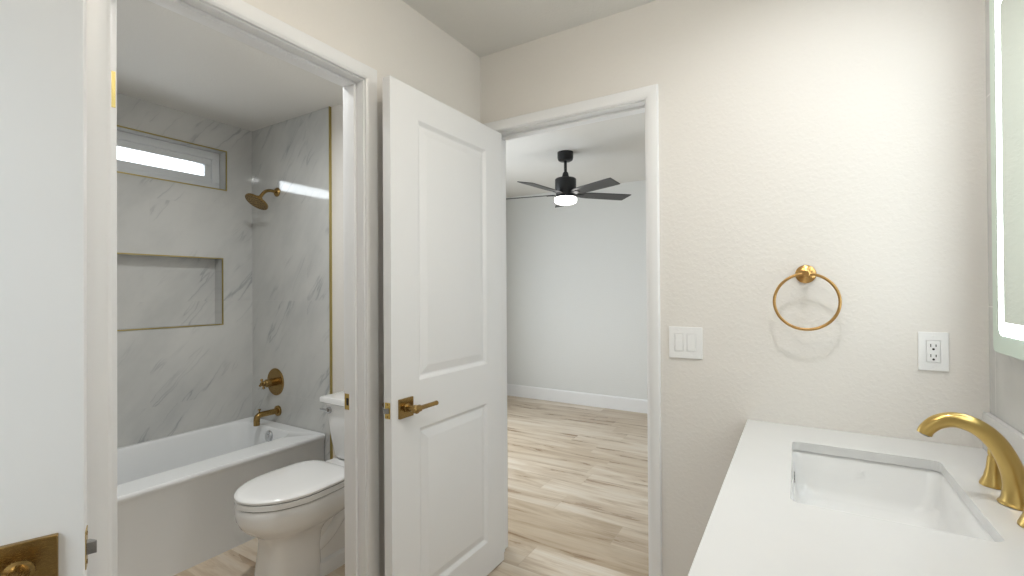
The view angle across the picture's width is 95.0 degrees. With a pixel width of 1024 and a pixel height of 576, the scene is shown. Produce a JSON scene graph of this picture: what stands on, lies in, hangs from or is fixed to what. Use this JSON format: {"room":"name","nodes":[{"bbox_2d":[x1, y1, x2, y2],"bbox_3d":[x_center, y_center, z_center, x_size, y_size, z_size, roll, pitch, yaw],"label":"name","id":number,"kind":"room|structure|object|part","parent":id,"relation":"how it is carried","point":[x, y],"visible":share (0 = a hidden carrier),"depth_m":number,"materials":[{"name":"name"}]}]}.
{"room":"bathroom","nodes":[
{"label":"bathroom","id":0,"kind":"room"},
{"bbox_2d":[117,255,214,328],"bbox_3d":[-2.271,0.022,2.642,0.032,0.461,1.151,-1,0,31],"label":"wall","id":1,"kind":"structure","parent":0,"point":[151,291],"depth_m":2.86,"materials":[{"name":"stone"}]},
{"bbox_2d":[117,93,252,447],"bbox_3d":[-2.205,0.098,2.636,0.090,2.440,1.810,-1,0,31],"label":"wall","id":2,"kind":"structure","parent":0,"point":[171,381],"depth_m":2.89,"materials":[{"name":"stone"}]},
{"bbox_2d":[117,130,219,188],"bbox_3d":[-2.276,-0.770,2.649,0.060,0.249,1.156,-1,0,31],"label":"window","id":3,"kind":"structure","parent":2,"relation":"in","point":[209,161],"depth_m":2.88,"materials":[{"name":"white plastic"}]},
{"bbox_3d":[-2.276,-0.770,2.650,0.038,0.163,1.070,-1,0,31],"label":"sash","id":4,"kind":"part","parent":3,"relation":"part of","materials":[{"name":"white plastic"}]},
{"bbox_2d":[117,252,223,330],"bbox_3d":[-2.182,0.021,2.588,0.008,0.435,1.125,-1,0,31],"label":"trim","id":5,"kind":"structure","parent":2,"relation":"attached to","point":[117,252],"depth_m":2.89,"materials":[{"name":"gold metal"}]},
{"bbox_2d":[117,125,226,190],"bbox_3d":[-2.186,-0.770,2.595,0.008,0.263,1.170,-1,0,31],"label":"trim","id":6,"kind":"structure","parent":2,"relation":"attached to","point":[117,125],"depth_m":2.86,"materials":[{"name":"gold metal"}]},
{"bbox_2d":[117,0,342,130],"bbox_3d":[-1.518,-1.118,2.220,2.016,0.060,1.810,-1,0,31],"label":"ceiling","id":7,"kind":"structure","parent":0,"point":[167,58],"depth_m":2.40,"materials":[{"name":"white paint"}]},
{"bbox_2d":[252,104,343,460],"bbox_3d":[-0.984,0.092,2.847,1.776,2.440,0.180,-1,0,31],"label":"wall","id":8,"kind":"structure","parent":0,"point":[290,238],"depth_m":2.96,"materials":[{"name":"stone"}]},
{"bbox_2d":[245,188,279,209],"bbox_3d":[-1.594,-0.580,2.997,0.146,0.159,0.201,-1,0,31],"label":"showerhead","id":9,"kind":"object","parent":8,"relation":"attached to","point":[257,201],"visible":1,"depth_m":2.97,"materials":[{"name":"gold metal"}]},
{"bbox_3d":[-1.577,-0.606,3.025,0.021,0.072,0.120,-1,0,31],"label":"arm","id":10,"kind":"part","parent":9,"relation":"part of","materials":[{"name":"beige metal"}]},
{"bbox_2d":[253,405,281,425],"bbox_3d":[-1.572,0.815,3.003,0.068,0.100,0.164,-1,0,31],"label":"tub spout","id":11,"kind":"object","parent":8,"relation":"attached to","point":[277,411],"visible":1,"depth_m":2.98,"materials":[{"name":"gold metal"}]},
{"bbox_2d":[259,368,283,394],"bbox_3d":[-1.581,0.617,3.043,0.178,0.178,0.105,-1,0,31],"label":"shower valve","id":12,"kind":"object","parent":8,"relation":"attached to","point":[274,381],"visible":1,"depth_m":3.06,"materials":[{"name":"gold metal"}]},
{"bbox_3d":[-1.600,0.617,3.011,0.066,0.066,0.031,-1,0,31],"label":"cross handle","id":13,"kind":"part","parent":12,"relation":"part of","materials":[{"name":"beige metal"}]},
{"bbox_3d":[-1.577,0.617,3.050,0.052,0.052,0.070,-1,0,31],"label":"stem","id":14,"kind":"part","parent":12,"relation":"part of","materials":[{"name":"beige metal"}]},
{"bbox_2d":[329,106,332,458],"bbox_3d":[-1.084,0.112,2.809,0.006,2.400,0.018,-1,0,31],"label":"trim","id":15,"kind":"structure","parent":8,"relation":"attached to","point":[330,129],"depth_m":2.81,"materials":[{"name":"gold metal"}]},
{"bbox_2d":[242,0,479,575],"bbox_3d":[-0.835,0.082,1.281,0.107,2.440,2.460,-1,0,31],"label":"wall","id":16,"kind":"structure","parent":0,"point":[390,37],"depth_m":1.76,"materials":[{"name":"off-white beige paint"}]},
{"bbox_2d":[111,0,116,575],"bbox_3d":[-1.292,0.280,1.332,0.736,2.030,0.164,-1,0,31],"label":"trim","id":17,"kind":"structure","parent":16,"relation":"in","point":[113,2],"depth_m":1.16,"materials":[{"name":"white paint"}]},
{"bbox_2d":[86,0,378,575],"bbox_3d":[-0.755,0.251,1.393,0.125,2.103,0.832,-1,0,31],"label":"trim","id":18,"kind":"structure","parent":16,"relation":"attached to","point":[239,20],"depth_m":1.50,"materials":[{"name":"white paint"}]},
{"bbox_3d":[-0.604,0.418,1.725,0.031,0.058,0.002,-1,0,31],"label":"strike plate","id":19,"kind":"part","parent":18,"relation":"part of","materials":[{"name":"gold metal"}]},
{"bbox_2d":[382,75,503,575],"bbox_3d":[-0.247,0.277,1.940,0.166,2.034,0.743,-1,0,31],"label":"door","id":20,"kind":"structure","parent":16,"relation":"in","point":[442,404],"depth_m":1.86,"materials":[{"name":"white paint"}]},
{"bbox_3d":[-0.433,0.428,1.633,0.025,0.056,0.002,-1,0,31],"label":"latch plate","id":21,"kind":"part","parent":20,"relation":"part of","materials":[{"name":"gold metal"}]},
{"bbox_3d":[-0.326,0.427,1.702,0.056,0.033,0.130,-1,0,31],"label":"lever","id":22,"kind":"part","parent":20,"relation":"part of","materials":[{"name":"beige metal"}]},
{"bbox_2d":[174,395,648,575],"bbox_3d":[-0.014,1.341,1.879,5.200,0.080,7.000,-1,0,31],"label":"floor","id":23,"kind":"structure","parent":0,"point":[578,474],"depth_m":2.92,"materials":[{"name":"brown wood"}]},
{"bbox_2d":[117,417,324,575],"bbox_3d":[-1.847,1.096,2.371,0.779,0.437,1.522,-1,0,31],"label":"bathtub","id":24,"kind":"object","parent":23,"relation":"on","point":[175,493],"visible":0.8,"depth_m":2.31,"materials":[{"name":"white ceramic"}]},
{"bbox_3d":[-1.530,0.931,2.950,0.068,0.069,0.022,-1,0,31],"label":"overflow plate","id":25,"kind":"part","parent":24,"relation":"part of","materials":[{"name":"silver metal"}]},
{"bbox_2d":[234,391,344,575],"bbox_3d":[-0.925,0.943,2.245,0.456,0.731,0.755,-1,0,31],"label":"toilet","id":26,"kind":"object","parent":23,"relation":"on","point":[295,512],"visible":0.72,"depth_m":2.05,"materials":[{"name":"white ceramic"}]},
{"bbox_3d":[-0.999,0.902,2.123,0.374,0.024,0.469,-1,0,31],"label":"seat","id":27,"kind":"part","parent":26,"relation":"part of","materials":[{"name":"white plastic"}]},
{"bbox_3d":[-0.999,0.876,2.124,0.374,0.021,0.473,-1,0,31],"label":"lid","id":28,"kind":"part","parent":26,"relation":"part of","materials":[{"name":"white ceramic"}]},
{"bbox_3d":[-0.992,0.650,2.505,0.074,0.034,0.040,-1,0,31],"label":"flush lever","id":29,"kind":"part","parent":26,"relation":"part of","materials":[{"name":"silver metal"}]},
{"bbox_3d":[-0.785,0.595,2.479,0.456,0.034,0.210,-1,0,31],"label":"tank lid","id":30,"kind":"part","parent":26,"relation":"part of","materials":[{"name":"white ceramic"}]},
{"bbox_3d":[-0.779,0.762,2.487,0.417,0.297,0.190,-1,0,31],"label":"tank","id":31,"kind":"part","parent":26,"relation":"part of","materials":[{"name":"white ceramic"}]},
{"bbox_3d":[0.737,0.897,0.911,0.646,0.788,1.446,-1,0,31],"label":"vanity cabinet","id":32,"kind":"object","parent":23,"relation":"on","visible":0},
{"bbox_2d":[688,419,1023,575],"bbox_3d":[0.738,0.483,0.901,0.631,0.026,1.469,-1,0,31],"label":"countertop","id":33,"kind":"structure","parent":32,"relation":"on","point":[754,527],"depth_m":0.92,"materials":[{"name":"white stone"}]},
{"bbox_2d":[791,450,994,541],"bbox_3d":[0.888,0.573,1.154,0.403,0.150,0.544,-1,0,31],"label":"sink","id":34,"kind":"object","parent":33,"relation":"in","point":[919,497],"visible":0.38,"depth_m":1.32,"materials":[{"name":"white ceramic"}]},
{"bbox_2d":[917,412,1023,527],"bbox_3d":[1.034,0.376,1.045,0.203,0.189,0.384,-1,0,31],"label":"faucet","id":35,"kind":"object","parent":33,"relation":"on","point":[1004,469],"visible":1,"depth_m":1.02,"materials":[{"name":"gold metal"}]},
{"bbox_3d":[1.145,0.420,1.112,0.055,0.097,0.055,-1,0,31],"label":"handle","id":36,"kind":"part","parent":35,"relation":"part of","materials":[{"name":"gold metal"}]},
{"bbox_3d":[1.025,0.419,0.916,0.055,0.097,0.055,-1,0,31],"label":"handle","id":37,"kind":"part","parent":35,"relation":"part of","materials":[{"name":"gold metal"}]},
{"bbox_2d":[402,0,656,197],"bbox_3d":[0.395,-1.169,2.378,4.620,0.060,5.610,-1,0,31],"label":"ceiling","id":38,"kind":"structure","parent":0,"point":[613,148],"depth_m":3.22,"materials":[{"name":"white paint"}]},
{"bbox_2d":[507,150,630,207],"bbox_3d":[0.417,-0.914,3.911,1.105,0.434,1.100,-1,0,31],"label":"ceiling fan","id":39,"kind":"object","parent":38,"relation":"hanging from","point":[566,191],"visible":0.97,"depth_m":3.84,"materials":[{"name":"black metal"}]},
{"bbox_3d":[0.132,-0.778,4.031,0.476,0.030,0.130,0,0,20],"label":"blade","id":40,"kind":"part","parent":39,"relation":"part of","materials":[{"name":"black wood"}]},
{"bbox_3d":[0.234,-0.781,3.648,0.130,0.030,0.476,-1,0,38],"label":"blade","id":41,"kind":"part","parent":39,"relation":"part of","materials":[{"name":"black wood"}]},
{"bbox_2d":[554,195,576,204],"bbox_3d":[0.447,-0.726,3.909,0.186,0.056,0.186,-1,0,31],"label":"diffuser","id":42,"kind":"object","parent":39,"relation":"attached to","point":[559,199],"depth_m":3.84,"materials":[{"name":"white glass"}]},
{"bbox_3d":[0.630,-0.784,3.625,0.130,0.030,0.476,0,0,-34],"label":"blade","id":43,"kind":"part","parent":39,"relation":"part of","materials":[{"name":"black wood"}]},
{"bbox_3d":[0.773,-0.782,3.995,0.476,0.030,0.130,0,0,-16],"label":"blade","id":44,"kind":"part","parent":39,"relation":"part of","materials":[{"name":"black wood"}]},
{"bbox_2d":[506,180,646,399],"bbox_3d":[1.830,0.055,4.716,4.620,2.500,0.120,-1,0,31],"label":"wall","id":45,"kind":"structure","parent":0,"point":[576,273],"depth_m":5.30,"materials":[{"name":"white paint"}]},
{"bbox_2d":[507,384,646,413],"bbox_3d":[1.803,1.235,4.652,4.380,0.140,0.014,-1,0,31],"label":"baseboard","id":46,"kind":"structure","parent":45,"relation":"attached to","point":[571,397],"depth_m":5.28,"materials":[{"name":"white paint"}]},
{"bbox_2d":[480,0,989,575],"bbox_3d":[0.957,0.074,1.700,2.734,2.440,0.120,-1,0,31],"label":"wall","id":47,"kind":"structure","parent":0,"point":[846,140],"depth_m":1.62,"materials":[{"name":"off-white paint"},{"name":"textured drywall"}]},
{"bbox_2d":[505,141,507,483],"bbox_3d":[0.293,0.249,2.185,0.846,2.103,0.018,-1,0,31],"label":"trim","id":48,"kind":"structure","parent":47,"relation":"attached to","point":[505,141],"depth_m":2.38,"materials":[{"name":"white paint"}]},
{"bbox_2d":[484,84,661,575],"bbox_3d":[0.253,0.249,2.118,0.846,2.103,0.138,-1,0,31],"label":"trim","id":49,"kind":"structure","parent":47,"relation":"attached to","point":[645,99],"depth_m":1.87,"materials":[{"name":"white paint"}]},
{"bbox_2d":[669,326,702,358],"bbox_3d":[0.666,0.210,1.802,0.122,0.120,0.009,-1,0,31],"label":"light switch","id":50,"kind":"object","parent":47,"relation":"attached to","point":[684,342],"visible":1,"depth_m":1.80,"materials":[{"name":"white plastic"}]},
{"bbox_2d":[773,265,841,330],"bbox_3d":[0.987,0.032,1.574,0.195,0.221,0.064,-1,0,31],"label":"towel ring","id":51,"kind":"object","parent":47,"relation":"attached to","point":[805,273],"visible":1,"depth_m":1.57,"materials":[{"name":"gold metal"}]},
{"bbox_2d":[918,332,948,371],"bbox_3d":[1.282,0.193,1.427,0.071,0.117,0.008,-1,0,31],"label":"power outlet","id":52,"kind":"object","parent":47,"relation":"attached to","point":[933,347],"visible":1,"depth_m":1.42,"materials":[{"name":"white plastic"}]},
{"bbox_2d":[926,341,939,361],"bbox_3d":[1.282,0.193,1.427,0.031,0.064,0.006,-1,0,31],"label":"receptacle","id":53,"kind":"object","parent":52,"relation":"attached to","point":[932,347],"depth_m":1.42,"materials":[{"name":"white plastic"}]},
{"bbox_2d":[985,0,1023,433],"bbox_3d":[0.801,0.067,0.285,0.120,2.440,2.460,-1,0,31],"label":"wall","id":54,"kind":"structure","parent":0,"point":[1006,373],"depth_m":1.32,"materials":[{"name":"off-white paint"},{"name":"drywall"}]},
{"bbox_2d":[982,412,1023,465],"bbox_3d":[1.001,0.414,0.741,0.016,0.108,1.469,-1,0,31],"label":"backsplash","id":55,"kind":"structure","parent":54,"relation":"attached to","point":[1014,437],"depth_m":1.21,"materials":[{"name":"white stone"}]},
{"bbox_2d":[989,0,1023,360],"bbox_3d":[1.133,-0.315,0.987,0.035,0.963,0.580,-1,0,31],"label":"mirror","id":56,"kind":"object","parent":54,"relation":"attached to","point":[1006,17],"visible":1,"depth_m":1.14,"materials":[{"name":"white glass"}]},
{"bbox_3d":[-0.629,0.073,-0.214,1.802,2.440,0.120,-1,0,31],"label":"wall","id":57,"kind":"structure","parent":0,"visible":0},
{"bbox_2d":[0,0,96,575],"bbox_3d":[-0.915,0.273,0.482,0.733,2.030,0.164,0,0,-38],"label":"door","id":58,"kind":"structure","parent":57,"relation":"in","point":[44,527],"depth_m":0.66,"materials":[{"name":"white paint"}]},
{"bbox_3d":[-0.692,0.387,0.586,0.130,0.033,0.056,0,0,-38],"label":"lever","id":59,"kind":"part","parent":58,"relation":"part of","materials":[{"name":"gold metal"}]},
{"bbox_3d":[-0.635,0.387,0.700,0.002,0.056,0.025,0,0,-38],"label":"latch plate","id":60,"kind":"part","parent":58,"relation":"part of","materials":[{"name":"gold metal"}]}
]}

